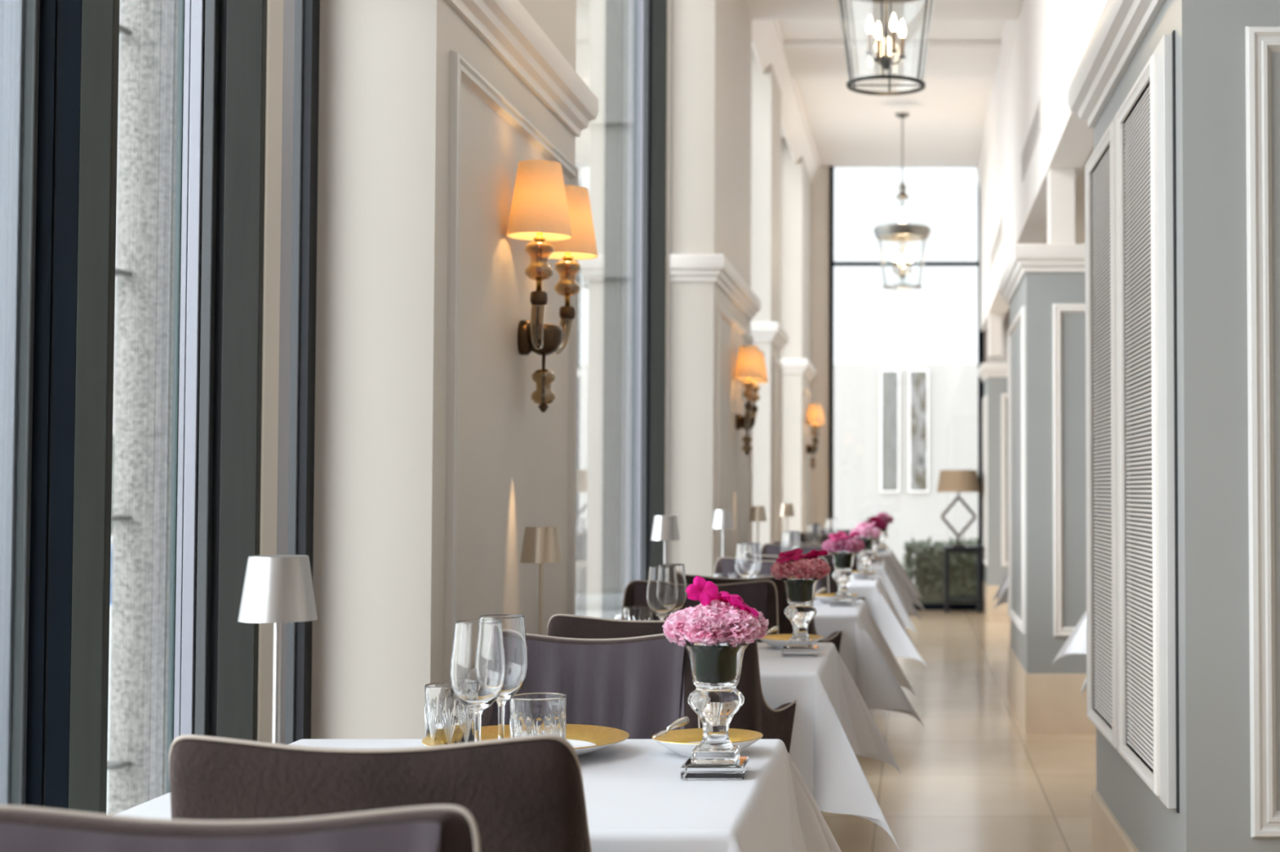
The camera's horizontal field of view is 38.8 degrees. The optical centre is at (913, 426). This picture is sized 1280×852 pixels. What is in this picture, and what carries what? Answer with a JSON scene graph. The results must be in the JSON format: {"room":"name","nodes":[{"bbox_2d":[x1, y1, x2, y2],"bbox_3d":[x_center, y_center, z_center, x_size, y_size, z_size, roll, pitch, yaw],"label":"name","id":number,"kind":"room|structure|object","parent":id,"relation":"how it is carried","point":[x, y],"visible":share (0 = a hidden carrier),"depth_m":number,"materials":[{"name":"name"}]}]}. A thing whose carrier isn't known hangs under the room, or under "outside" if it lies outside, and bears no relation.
{"room":"restaurant dining room","nodes":[
{"label":"restaurant dining room","id":0,"kind":"room"},
{"bbox_2d":[106,535,112,814],"bbox_3d":[-30.630,2.525,29.928,58.740,0.100,100.000,0,-2,0],"label":"terrace","id":1,"kind":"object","parent":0,"point":[111,535],"depth_m":11.92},
{"bbox_2d":[111,435,114,535],"bbox_3d":[-23.004,1.512,46.707,22.204,2.727,1.625,0,-2,0],"label":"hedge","id":2,"kind":"object","parent":1,"relation":"on","point":[113,436],"visible":0.02,"depth_m":46.04,"materials":[{"name":"green plant"}]},
{"bbox_2d":[107,0,178,814],"bbox_3d":[-3.026,-1.085,7.044,0.227,5.450,0.227,0,-2,0],"label":"column","id":3,"kind":"structure","parent":1,"relation":"on","point":[147,148],"depth_m":6.92,"materials":[{"name":"stone"}]},
{"bbox_2d":[106,760,131,770],"bbox_3d":[-3.102,1.296,6.791,0.181,0.022,0.126,0,-2,0],"label":"bracket","id":4,"kind":"object","parent":3,"relation":"attached to","point":[111,765],"visible":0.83,"depth_m":6.77,"materials":[{"name":"grey metal"}]},
{"bbox_2d":[111,515,131,520],"bbox_3d":[-3.117,0.353,6.825,0.181,0.022,0.126,0,-2,0],"label":"bracket","id":5,"kind":"object","parent":3,"relation":"attached to","point":[113,517],"visible":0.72,"depth_m":6.80,"materials":[{"name":"grey metal"}]},
{"bbox_2d":[311,0,598,738],"bbox_3d":[-1.089,-0.830,4.418,0.322,4.250,1.614,0,-2,0],"label":"pillar","id":6,"kind":"structure","parent":0,"point":[434,455],"depth_m":3.66,"materials":[{"name":"paint"}]},
{"bbox_2d":[166,0,319,793],"bbox_3d":[-1.224,-0.883,2.951,0.152,4.250,1.434,0,-2,0],"label":"window","id":7,"kind":"structure","parent":6,"relation":"attached to","point":[245,286],"depth_m":3.13,"materials":[{"name":"grey metal"}]},
{"bbox_2d":[506,160,598,413],"bbox_3d":[-0.903,-0.329,4.445,0.162,0.593,0.505,0,-2,0],"label":"wall sconce","id":8,"kind":"object","parent":6,"relation":"attached to","point":[555,215],"visible":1,"depth_m":4.31,"materials":[{"name":"brown metal"}]},
{"bbox_2d":[668,0,760,577],"bbox_3d":[-1.089,-0.636,9.740,0.322,4.250,2.092,0,-2,0],"label":"pillar","id":9,"kind":"structure","parent":0,"point":[713,304],"depth_m":8.79,"materials":[{"name":"paint"}]},
{"bbox_2d":[575,0,671,619],"bbox_3d":[-1.224,-0.737,6.959,0.152,4.250,3.584,0,-2,0],"label":"window","id":10,"kind":"structure","parent":9,"relation":"attached to","point":[623,156],"depth_m":7.95,"materials":[{"name":"grey glass"}]},
{"bbox_2d":[734,345,768,455],"bbox_3d":[-0.903,-0.132,9.861,0.162,0.593,0.505,0,-2,0],"label":"wall sconce","id":11,"kind":"object","parent":9,"relation":"attached to","point":[751,369],"visible":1,"depth_m":9.68,"materials":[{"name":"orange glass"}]},
{"bbox_2d":[751,46,788,548],"bbox_3d":[-1.089,-0.529,12.678,0.322,4.250,1.012,0,-2,0],"label":"pillar","id":12,"kind":"structure","parent":0,"point":[767,333],"depth_m":12.27,"materials":[{"name":"paint"}]},
{"bbox_2d":[780,137,817,533],"bbox_3d":[-1.089,-0.396,16.325,0.322,4.250,1.512,0,-2,0],"label":"pillar","id":13,"kind":"structure","parent":0,"point":[798,373],"depth_m":15.66,"materials":[{"name":"paint"}]},
{"bbox_2d":[806,404,825,469],"bbox_3d":[-0.903,0.103,16.307,0.162,0.593,0.505,0,-2,0],"label":"wall sconce","id":14,"kind":"object","parent":13,"relation":"attached to","point":[815,418],"visible":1,"depth_m":16.11,"materials":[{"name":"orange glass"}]},
{"bbox_2d":[777,19,1004,168],"bbox_3d":[0.570,-2.925,7.336,3.660,0.150,19.650,0,-2,0],"label":"ceiling","id":15,"kind":"structure","parent":0,"point":[944,127],"depth_m":14.57,"materials":[{"name":"paint"}]},
{"bbox_2d":[744,0,1022,19],"bbox_3d":[-0.297,-2.627,9.817,1.865,0.265,1.930,0,-2,0],"label":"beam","id":16,"kind":"structure","parent":15,"relation":"attached to","point":[757,9],"depth_m":10.55,"materials":[{"name":"paint"}]},
{"bbox_2d":[836,0,935,95],"bbox_3d":[-0.112,-2.066,7.180,0.462,1.404,0.462,0,-2,0],"label":"lantern","id":17,"kind":"object","parent":15,"relation":"hanging from","point":[885,61],"visible":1,"depth_m":7.15,"materials":[{"name":"grey metal"}]},
{"bbox_2d":[783,40,1000,76],"bbox_3d":[-0.297,-2.630,12.754,1.865,0.045,0.900,0,-2,0],"label":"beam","id":18,"kind":"structure","parent":15,"relation":"attached to","point":[805,58],"depth_m":12.65,"materials":[{"name":"paint"}]},
{"bbox_2d":[873,112,931,289],"bbox_3d":[-0.091,-1.809,14.275,0.462,1.404,0.462,0,-2,0],"label":"hanging lantern","id":19,"kind":"object","parent":15,"relation":"hanging from","point":[902,233],"visible":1,"depth_m":14.23,"materials":[{"name":"silver metal"}]},
{"bbox_2d":[810,166,1009,528],"bbox_3d":[0.585,-0.369,17.085,3.630,4.250,0.120,0,-2,0],"label":"wall","id":20,"kind":"structure","parent":0,"point":[820,389],"depth_m":17.04,"materials":[{"name":"beige paint"}]},
{"bbox_2d":[751,19,820,182],"bbox_3d":[-0.975,-2.495,13.940,0.150,0.230,6.320,0,-2,0],"label":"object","id":21,"kind":"structure","parent":20,"relation":"attached to","point":[767,41],"depth_m":13.46,"materials":[{"name":"paint"}]},
{"bbox_2d":[828,166,984,609],"bbox_3d":[-0.068,-0.371,17.035,1.481,4.250,0.080,0,-2,0],"label":"window","id":22,"kind":"structure","parent":20,"relation":"in","point":[832,264],"depth_m":17.00,"materials":[{"name":"black metal"}]},
{"bbox_2d":[821,609,1096,851],"bbox_3d":[0.570,1.452,7.327,3.660,0.100,19.950,0,-2,0],"label":"floor","id":23,"kind":"structure","parent":0,"point":[973,780],"depth_m":7.31,"materials":[{"name":"beige tile"}]},
{"bbox_2d":[0,804,479,851],"bbox_3d":[-0.545,0.733,1.139,0.601,0.890,0.499,0,-2,0],"label":"armchair","id":24,"kind":"object","parent":23,"relation":"on","point":[431,828],"visible":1,"depth_m":1.37,"materials":[{"name":"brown fabric"}]},
{"bbox_2d":[168,734,591,851],"bbox_3d":[-0.552,0.766,2.024,0.601,0.890,0.499,0,-2,0],"label":"armchair","id":25,"kind":"object","parent":23,"relation":"on","point":[522,793],"visible":0.9,"depth_m":1.80,"materials":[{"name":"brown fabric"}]},
{"bbox_2d":[480,633,700,738],"bbox_3d":[-0.557,0.796,2.857,0.529,0.890,0.499,0,-2,0],"label":"armchair","id":26,"kind":"object","parent":23,"relation":"on","point":[638,686],"visible":0.17,"depth_m":3.07,"materials":[{"name":"purple fabric"}]},
{"bbox_2d":[546,613,796,753],"bbox_3d":[-0.529,0.830,3.790,0.601,0.890,0.499,0,-2,0],"label":"armchair","id":27,"kind":"object","parent":23,"relation":"on","point":[755,714],"visible":0.24,"depth_m":3.58,"materials":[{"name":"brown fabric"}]},
{"bbox_2d":[621,580,778,642],"bbox_3d":[-0.585,0.861,4.651,0.601,0.890,0.499,0,-2,0],"label":"armchair","id":28,"kind":"object","parent":23,"relation":"on","point":[760,595],"visible":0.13,"depth_m":4.87,"materials":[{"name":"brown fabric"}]},
{"bbox_2d":[685,573,842,653],"bbox_3d":[-0.517,0.893,5.516,0.601,0.890,0.499,0,-2,0],"label":"armchair","id":29,"kind":"object","parent":23,"relation":"on","point":[785,627],"visible":0.14,"depth_m":5.29,"materials":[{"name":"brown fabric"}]},
{"bbox_2d":[713,557,829,812],"bbox_3d":[-0.527,0.923,6.349,0.601,0.890,0.499,0,-2,0],"label":"armchair","id":30,"kind":"object","parent":23,"relation":"on","point":[722,565],"visible":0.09,"depth_m":6.57,"materials":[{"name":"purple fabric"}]},
{"bbox_2d":[760,543,844,555],"bbox_3d":[-0.507,0.987,8.095,0.601,0.890,0.499,0,-2,0],"label":"armchair","id":31,"kind":"object","parent":23,"relation":"on","point":[766,548],"visible":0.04,"depth_m":8.32,"materials":[{"name":"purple fabric"}]},
{"bbox_2d":[761,553,865,600],"bbox_3d":[-0.497,0.956,7.262,0.601,0.890,0.499,0,-2,0],"label":"armchair","id":32,"kind":"object","parent":23,"relation":"on","point":[833,588],"visible":0.03,"depth_m":7.04,"materials":[{"name":"purple fabric"}]},
{"bbox_2d":[772,540,857,570],"bbox_3d":[-0.497,1.020,9.008,0.601,0.890,0.499,0,-2,0],"label":"armchair","id":33,"kind":"object","parent":23,"relation":"on","point":[855,564],"visible":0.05,"depth_m":8.78,"materials":[{"name":"purple fabric"}]},
{"bbox_2d":[942,546,983,613],"bbox_3d":[0.461,1.435,16.679,0.374,0.615,0.300,0,-2,0],"label":"console table","id":34,"kind":"object","parent":23,"relation":"on","point":[948,549],"visible":1,"depth_m":16.54,"materials":[{"name":"black paint"}]},
{"bbox_2d":[936,470,980,546],"bbox_3d":[0.421,0.771,16.703,0.414,0.714,0.414,0,-2,0],"label":"table lamp","id":35,"kind":"object","parent":34,"relation":"on","point":[949,481],"visible":1,"depth_m":16.58,"materials":[{"name":"beige fabric"}]},
{"bbox_2d":[949,597,977,602],"bbox_3d":[0.461,1.630,16.672,0.314,0.025,0.250,0,-2,0],"label":"shelf","id":36,"kind":"object","parent":34,"relation":"attached to","point":[951,599],"depth_m":16.55,"materials":[{"name":"black paint"}]},
{"bbox_2d":[1067,0,1279,851],"bbox_3d":[1.103,0.122,4.396,1.270,2.345,1.700,0,-2,-1],"label":"wall","id":37,"kind":"structure","parent":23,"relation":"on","point":[1180,99],"depth_m":3.65,"materials":[{"name":"grey paint"}]},
{"bbox_3d":[-0.577,0.849,2.365,0.720,0.745,0.720,0,-2,0],"label":"dining table","id":38,"kind":"object","parent":23,"relation":"on","visible":0},
{"bbox_2d":[115,738,841,851],"bbox_3d":[-0.479,0.648,2.378,0.982,0.359,1.001,0,-2,0],"label":"tablecloth","id":39,"kind":"object","parent":38,"relation":"on","point":[637,800],"visible":0.38,"depth_m":2.29,"materials":[{"name":"white fabric"}]},
{"bbox_2d":[237,555,317,743],"bbox_3d":[-0.772,0.310,2.155,0.094,0.304,0.094,0,-2,0],"label":"table lamp","id":40,"kind":"object","parent":39,"relation":"on","point":[277,589],"visible":0.65,"depth_m":2.13,"materials":[{"name":"metal"}]},
{"bbox_2d":[424,681,474,746],"bbox_3d":[-0.675,0.428,2.596,0.077,0.100,0.077,1,-3,-35],"label":"tumbler","id":41,"kind":"object","parent":39,"relation":"on","point":[447,721],"visible":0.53,"depth_m":2.56,"materials":[{"name":"clear glass"}]},
{"bbox_2d":[449,619,506,742],"bbox_3d":[-0.584,0.366,2.383,0.073,0.208,0.073,-1,-2,18],"label":"wine glass","id":42,"kind":"object","parent":39,"relation":"on","point":[477,673],"visible":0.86,"depth_m":2.36,"materials":[{"name":"clear glass"}]},
{"bbox_2d":[479,614,528,738],"bbox_3d":[-0.577,0.370,2.488,0.073,0.208,0.073,-1,-2,18],"label":"wine glass","id":43,"kind":"object","parent":39,"relation":"on","point":[514,638],"visible":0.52,"depth_m":2.47,"materials":[{"name":"white"}]},
{"bbox_2d":[422,724,629,756],"bbox_3d":[-0.559,0.463,2.570,0.293,0.028,0.293,0,-2,0],"label":"charger plate","id":44,"kind":"object","parent":39,"relation":"on","point":[584,739],"visible":0.34,"depth_m":2.65,"materials":[{"name":"gold ceramic"}]},
{"bbox_2d":[510,692,566,739],"bbox_3d":[-0.519,0.423,2.456,0.077,0.100,0.077,2,-3,-45],"label":"tumbler","id":45,"kind":"object","parent":39,"relation":"on","point":[537,713],"visible":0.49,"depth_m":2.43,"materials":[{"name":"clear glass"}]},
{"bbox_2d":[652,728,763,757],"bbox_3d":[-0.300,0.464,2.585,0.160,0.028,0.161,0,-2,0],"label":"bread plate","id":46,"kind":"object","parent":39,"relation":"on","point":[682,742],"visible":0.61,"depth_m":2.62,"materials":[{"name":"gold ceramic"}]},
{"bbox_2d":[653,716,689,737],"bbox_3d":[-0.353,0.436,2.575,0.013,0.019,0.098,-1,-2,21],"label":"butter knife","id":47,"kind":"object","parent":46,"relation":"on","point":[683,721],"visible":1,"depth_m":2.58,"materials":[{"name":"silver metal"}]},
{"bbox_2d":[680,640,749,780],"bbox_3d":[-0.267,0.380,2.396,0.097,0.181,0.097,0,-2,0],"label":"crystal vase","id":48,"kind":"object","parent":39,"relation":"on","point":[715,669],"visible":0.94,"depth_m":2.37,"materials":[{"name":"clear glass"}]},
{"bbox_2d":[662,576,768,647],"bbox_3d":[-0.268,0.273,2.400,0.146,0.142,0.136,-2,-3,41],"label":"bouquet","id":49,"kind":"object","parent":48,"relation":"in","point":[717,619],"visible":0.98,"depth_m":2.36,"materials":[{"name":"pink plant"}]},
{"bbox_3d":[-0.577,0.913,4.111,0.720,0.745,0.720,0,-2,0],"label":"dining table","id":50,"kind":"object","parent":23,"relation":"on","visible":0},
{"bbox_2d":[757,642,903,848],"bbox_3d":[-0.497,0.711,4.110,0.941,0.356,1.007,0,-2,0],"label":"tablecloth","id":51,"kind":"object","parent":50,"relation":"on","point":[833,724],"visible":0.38,"depth_m":3.74,"materials":[{"name":"white fabric"}]},
{"bbox_2d":[520,526,562,635],"bbox_3d":[-0.817,0.373,3.899,0.094,0.304,0.094,0,-2,0],"label":"table lamp","id":52,"kind":"object","parent":51,"relation":"on","point":[541,544],"visible":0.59,"depth_m":3.87,"materials":[{"name":"brown metal"}]},
{"bbox_2d":[621,605,653,620],"bbox_3d":[-0.675,0.491,4.342,0.077,0.100,0.077,1,-3,-35],"label":"tumbler","id":53,"kind":"object","parent":51,"relation":"on","point":[628,612],"visible":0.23,"depth_m":4.31,"materials":[{"name":"clear glass"}]},
{"bbox_2d":[646,565,678,620],"bbox_3d":[-0.584,0.430,4.129,0.073,0.208,0.073,-1,-2,18],"label":"wine glass","id":54,"kind":"object","parent":51,"relation":"on","point":[662,594],"visible":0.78,"depth_m":4.10,"materials":[{"name":"white"}]},
{"bbox_2d":[658,564,686,615],"bbox_3d":[-0.577,0.433,4.234,0.073,0.208,0.073,-1,-2,18],"label":"wine glass","id":55,"kind":"object","parent":51,"relation":"on","point":[680,568],"visible":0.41,"depth_m":4.22,"materials":[{"name":"white"}]},
{"bbox_2d":[759,634,823,648],"bbox_3d":[-0.300,0.527,4.331,0.160,0.028,0.161,0,-2,0],"label":"bread plate","id":56,"kind":"object","parent":51,"relation":"on","point":[775,641],"visible":0.51,"depth_m":4.30,"materials":[{"name":"gold ceramic"}]},
{"bbox_2d":[779,576,819,657],"bbox_3d":[-0.264,0.443,4.137,0.097,0.181,0.097,0,-2,0],"label":"crystal vase","id":57,"kind":"object","parent":51,"relation":"on","point":[800,593],"visible":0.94,"depth_m":4.11,"materials":[{"name":"white"}]},
{"bbox_2d":[769,548,830,580],"bbox_3d":[-0.263,0.347,4.139,0.141,0.122,0.145,1,-2,-23],"label":"bouquet","id":58,"kind":"object","parent":57,"relation":"in","point":[792,563],"visible":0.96,"depth_m":4.10,"materials":[{"name":"pink plant"}]},
{"bbox_3d":[-0.547,0.976,5.856,0.720,0.745,0.720,0,-2,0],"label":"dining table","id":59,"kind":"object","parent":23,"relation":"on","visible":0},
{"bbox_2d":[614,600,924,727],"bbox_3d":[-0.451,0.772,5.862,0.972,0.352,0.997,0,-2,0],"label":"tablecloth","id":60,"kind":"object","parent":59,"relation":"on","point":[875,671],"visible":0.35,"depth_m":5.48,"materials":[{"name":"white fabric"}]},
{"bbox_2d":[650,515,679,564],"bbox_3d":[-0.790,0.437,5.648,0.094,0.304,0.094,0,-2,0],"label":"table lamp","id":61,"kind":"object","parent":60,"relation":"on","point":[665,528],"visible":0.59,"depth_m":5.62,"materials":[{"name":"metal"}]},
{"bbox_2d":[714,573,736,577],"bbox_3d":[-0.645,0.555,6.088,0.077,0.100,0.077,-1,-3,35],"label":"tumbler","id":62,"kind":"object","parent":60,"relation":"on","point":[716,575],"visible":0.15,"depth_m":6.06,"materials":[{"name":"clear glass"}]},
{"bbox_2d":[734,543,756,577],"bbox_3d":[-0.554,0.493,5.875,0.073,0.208,0.073,-1,-2,18],"label":"wine glass","id":63,"kind":"object","parent":60,"relation":"on","point":[745,564],"visible":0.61,"depth_m":5.85,"materials":[{"name":"white"}]},
{"bbox_2d":[742,542,761,577],"bbox_3d":[-0.547,0.497,5.980,0.073,0.208,0.073,-1,-2,18],"label":"wine glass","id":64,"kind":"object","parent":60,"relation":"on","point":[758,553],"visible":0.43,"depth_m":5.96,"materials":[{"name":"white"}]},
{"bbox_2d":[814,593,857,603],"bbox_3d":[-0.270,0.591,6.077,0.161,0.028,0.161,0,-2,0],"label":"bread plate","id":65,"kind":"object","parent":60,"relation":"on","point":[824,597],"visible":0.52,"depth_m":6.04,"materials":[{"name":"white ceramic"}]},
{"bbox_2d":[830,551,857,606],"bbox_3d":[-0.235,0.508,5.915,0.097,0.181,0.097,0,-2,0],"label":"crystal vase","id":66,"kind":"object","parent":60,"relation":"on","point":[843,561],"visible":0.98,"depth_m":5.89,"materials":[{"name":"white"}]},
{"bbox_2d":[821,531,865,554],"bbox_3d":[-0.234,0.411,5.918,0.145,0.122,0.141,-2,-3,44],"label":"bouquet","id":67,"kind":"object","parent":66,"relation":"in","point":[839,541],"visible":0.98,"depth_m":5.88,"materials":[{"name":"pink plant"}]},
{"bbox_3d":[-0.527,1.040,7.602,0.720,0.745,0.720,0,-2,0],"label":"dining table","id":68,"kind":"object","parent":23,"relation":"on","visible":0},
{"bbox_2d":[848,576,928,668],"bbox_3d":[-0.427,0.838,7.603,0.991,0.357,0.990,0,-2,0],"label":"tablecloth","id":69,"kind":"object","parent":68,"relation":"on","point":[879,604],"visible":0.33,"depth_m":7.22,"materials":[{"name":"white fabric"}]},
{"bbox_2d":[711,509,733,557],"bbox_3d":[-0.793,0.500,7.392,0.094,0.304,0.094,0,-2,0],"label":"table lamp","id":70,"kind":"object","parent":69,"relation":"on","point":[722,518],"visible":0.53,"depth_m":7.37,"materials":[{"name":"metal"}]},
{"bbox_2d":[780,531,797,552],"bbox_3d":[-0.534,0.557,7.621,0.073,0.208,0.073,-1,-2,18],"label":"wine glass","id":71,"kind":"object","parent":69,"relation":"on","point":[788,539],"visible":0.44,"depth_m":7.59,"materials":[{"name":"white"}]},
{"bbox_2d":[855,537,875,579],"bbox_3d":[-0.209,0.572,7.684,0.097,0.181,0.097,0,-2,0],"label":"crystal vase","id":72,"kind":"object","parent":69,"relation":"on","point":[865,556],"visible":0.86,"depth_m":7.66,"materials":[{"name":"white"}]},
{"bbox_2d":[849,521,880,537],"bbox_3d":[-0.208,0.476,7.688,0.145,0.122,0.141,-1,-2,21],"label":"bouquet","id":73,"kind":"object","parent":72,"relation":"in","point":[866,530],"visible":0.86,"depth_m":7.65,"materials":[{"name":"pink plant"}]},
{"bbox_3d":[-0.527,1.103,9.348,0.720,0.745,0.720,0,-2,0],"label":"dining table","id":74,"kind":"object","parent":23,"relation":"on","visible":0},
{"bbox_2d":[857,560,922,635],"bbox_3d":[-0.432,0.900,9.358,0.972,0.354,0.983,0,-2,0],"label":"tablecloth","id":75,"kind":"object","parent":74,"relation":"on","point":[900,601],"visible":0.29,"depth_m":8.98,"materials":[{"name":"white fabric"}]},
{"bbox_2d":[749,506,766,542],"bbox_3d":[-0.801,0.564,9.136,0.094,0.304,0.094,0,-2,0],"label":"table lamp","id":76,"kind":"object","parent":75,"relation":"on","point":[757,513],"visible":0.66,"depth_m":9.11,"materials":[{"name":"brown metal"}]},
{"bbox_2d":[805,524,819,543],"bbox_3d":[-0.534,0.620,9.367,0.073,0.208,0.073,-1,-2,18],"label":"wine glass","id":77,"kind":"object","parent":75,"relation":"on","point":[812,535],"visible":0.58,"depth_m":9.34,"materials":[{"name":"white"}]},
{"bbox_2d":[870,528,882,563],"bbox_3d":[-0.211,0.636,9.433,0.097,0.181,0.097,0,-2,0],"label":"crystal vase","id":78,"kind":"object","parent":75,"relation":"on","point":[877,544],"visible":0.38,"depth_m":9.41,"materials":[{"name":"white"}]},
{"bbox_2d":[862,515,887,528],"bbox_3d":[-0.211,0.539,9.437,0.145,0.122,0.141,0,-2,-2],"label":"bouquet","id":79,"kind":"object","parent":78,"relation":"in","point":[879,524],"visible":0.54,"depth_m":9.40,"materials":[{"name":"pink plant"}]},
{"bbox_2d":[871,528,882,555],"bbox_3d":[-0.211,0.618,9.434,0.097,0.144,0.097,0,-2,0],"label":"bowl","id":80,"kind":"object","parent":78,"relation":"on","point":[877,544],"depth_m":9.41,"materials":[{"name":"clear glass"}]},
{"bbox_3d":[-0.512,1.167,11.094,0.720,0.745,0.720,0,-2,0],"label":"dining table","id":81,"kind":"object","parent":23,"relation":"on","visible":0},
{"bbox_2d":[876,550,924,609],"bbox_3d":[-0.415,0.962,11.093,0.974,0.352,1.007,0,-2,0],"label":"tablecloth","id":82,"kind":"object","parent":81,"relation":"on","point":[890,557],"visible":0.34,"depth_m":10.72,"materials":[{"name":"white fabric"}]},
{"bbox_2d":[779,503,794,531],"bbox_3d":[-0.776,0.627,10.884,0.094,0.304,0.094,0,-2,0],"label":"table lamp","id":83,"kind":"object","parent":82,"relation":"on","point":[787,509],"visible":0.66,"depth_m":10.86,"materials":[{"name":"beige fabric"}]},
{"bbox_2d":[824,519,836,534],"bbox_3d":[-0.519,0.684,11.113,0.073,0.208,0.073,-1,-2,18],"label":"wine glass","id":84,"kind":"object","parent":82,"relation":"on","point":[830,524],"visible":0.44,"depth_m":11.09,"materials":[{"name":"white"}]},
{"bbox_2d":[877,522,889,551],"bbox_3d":[-0.197,0.700,11.182,0.097,0.181,0.097,0,-2,0],"label":"crystal vase","id":85,"kind":"object","parent":82,"relation":"on","point":[883,548],"visible":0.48,"depth_m":11.15,"materials":[{"name":"white"}]},
{"bbox_2d":[874,511,893,523],"bbox_3d":[-0.196,0.603,11.186,0.145,0.122,0.141,1,-2,-25],"label":"bouquet","id":86,"kind":"object","parent":85,"relation":"in","point":[887,518],"visible":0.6,"depth_m":11.15,"materials":[{"name":"pink plant"}]},
{"bbox_2d":[879,522,889,546],"bbox_3d":[-0.197,0.681,11.183,0.097,0.144,0.097,0,-2,0],"label":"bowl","id":87,"kind":"object","parent":85,"relation":"on","point":[883,535],"depth_m":11.16,"materials":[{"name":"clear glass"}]},
{"bbox_3d":[1.145,1.014,6.898,0.720,0.745,0.720,0,-2,0],"label":"dining table","id":88,"kind":"object","parent":23,"relation":"on","visible":0},
{"bbox_2d":[1053,611,1086,694],"bbox_3d":[1.054,0.812,6.901,0.963,0.357,0.998,0,-2,0],"label":"tablecloth","id":89,"kind":"object","parent":88,"relation":"on","point":[1076,643],"visible":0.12,"depth_m":7.33,"materials":[{"name":"white fabric"}]},
{"bbox_3d":[1.050,1.168,11.115,0.720,0.745,0.720,0,-2,0],"label":"dining table","id":90,"kind":"object","parent":23,"relation":"on","visible":0},
{"bbox_2d":[991,571,1008,609],"bbox_3d":[0.952,0.965,11.115,0.980,0.356,0.988,0,-2,0],"label":"tablecloth","id":91,"kind":"object","parent":90,"relation":"on","point":[1002,592],"visible":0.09,"depth_m":11.54,"materials":[{"name":"white fabric"}]},
{"bbox_2d":[977,362,1008,616],"bbox_3d":[1.057,0.589,16.529,0.886,2.295,0.992,0,-2,0],"label":"pillar","id":92,"kind":"structure","parent":0,"point":[993,375],"depth_m":16.09,"materials":[{"name":"grey paint"}]},
{"bbox_2d":[979,0,1107,331],"bbox_3d":[0.715,-2.057,7.280,0.160,1.590,19.600,0,-2,0],"label":"wall","id":93,"kind":"structure","parent":0,"point":[1051,37],"depth_m":9.80,"materials":[{"name":"paint"}]},
{"bbox_2d":[987,312,1002,357],"bbox_3d":[0.703,-0.783,15.339,0.115,0.370,0.200,0,-2,0],"label":"post","id":94,"kind":"object","parent":93,"relation":"attached to","point":[994,320],"visible":1,"depth_m":15.24,"materials":[{"name":"beige paint"}]},
{"bbox_2d":[976,19,1017,189],"bbox_3d":[0.620,-2.495,13.940,0.030,0.230,6.320,0,-2,0],"label":"crown molding","id":95,"kind":"structure","parent":93,"relation":"attached to","point":[1009,28],"depth_m":13.38,"materials":[{"name":"paint"}]},
{"bbox_2d":[990,216,1003,272],"bbox_3d":[0.631,-1.379,13.659,0.008,0.160,2.000,0,-2,0],"label":"air vent","id":96,"kind":"object","parent":93,"relation":"in","point":[998,238],"visible":1,"depth_m":13.42,"materials":[{"name":"beige paint"}]},
{"bbox_2d":[1021,96,1041,182],"bbox_3d":[0.631,-1.527,9.587,0.008,0.160,1.550,0,-2,0],"label":"air vent","id":97,"kind":"object","parent":93,"relation":"in","point":[1035,129],"visible":1,"depth_m":9.47,"materials":[{"name":"beige paint"}]},
{"bbox_2d":[999,244,1096,733],"bbox_3d":[0.917,0.318,9.069,0.886,2.295,1.562,0,-2,0],"label":"pillar","id":98,"kind":"structure","parent":0,"point":[1042,285],"depth_m":8.35,"materials":[{"name":"grey paint"}]},
{"bbox_2d":[1047,168,1075,244],"bbox_3d":[0.703,-1.032,8.493,0.115,0.370,0.200,0,-2,0],"label":"post","id":99,"kind":"object","parent":98,"relation":"on","point":[1060,181],"visible":0.79,"depth_m":8.39,"materials":[{"name":"beige paint"}]},
{"bbox_2d":[1042,146,1093,244],"bbox_3d":[1.522,-1.420,10.884,1.455,0.100,10.450,0,-2,0],"label":"ceiling","id":100,"kind":"structure","parent":0,"point":[1079,184],"depth_m":11.06,"materials":[{"name":"beige paint"}]},
{"bbox_3d":[14.370,2.975,48.599,31.260,0.100,62.650,0,-2,0],"label":"courtyard","id":101,"kind":"object","parent":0,"visible":0},
{"bbox_2d":[833,364,977,583],"bbox_3d":[0.000,0.586,20.592,12.000,2.596,0.200,0,-2,0],"label":"wall","id":102,"kind":"structure","parent":101,"relation":"on","point":[953,388],"depth_m":20.51,"materials":[{"name":"white paint"}]},
{"bbox_2d":[880,369,899,492],"bbox_3d":[-0.275,0.057,20.494,0.219,1.407,0.032,0,-2,0],"label":"panel","id":103,"kind":"object","parent":102,"relation":"attached to","point":[890,379],"visible":1,"depth_m":20.48,"materials":[{"name":"beige paint"}]},
{"bbox_2d":[908,369,928,492],"bbox_3d":[0.057,0.057,20.494,0.226,1.407,0.032,0,-2,0],"label":"panel","id":104,"kind":"object","parent":102,"relation":"attached to","point":[918,415],"visible":1,"depth_m":20.48,"materials":[{"name":"beige paint"}]},
{"bbox_2d":[901,535,977,603],"bbox_3d":[0.676,1.465,17.860,1.637,0.726,0.869,0,-2,0],"label":"hedge","id":105,"kind":"object","parent":101,"relation":"on","point":[929,572],"visible":0.33,"depth_m":17.56,"materials":[{"name":"green plant"}]},
{"bbox_3d":[-1.089,-1.012,-0.589,0.322,4.250,2.062,0,-2,0],"label":"pillar","id":106,"kind":"structure","parent":0,"visible":0},
{"bbox_2d":[0,0,119,813],"bbox_3d":[-1.261,-0.981,0.271,0.207,4.250,4.670,0,-2,0],"label":"window","id":107,"kind":"structure","parent":106,"relation":"attached to","point":[59,59],"depth_m":2.55,"materials":[{"name":"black metal"}]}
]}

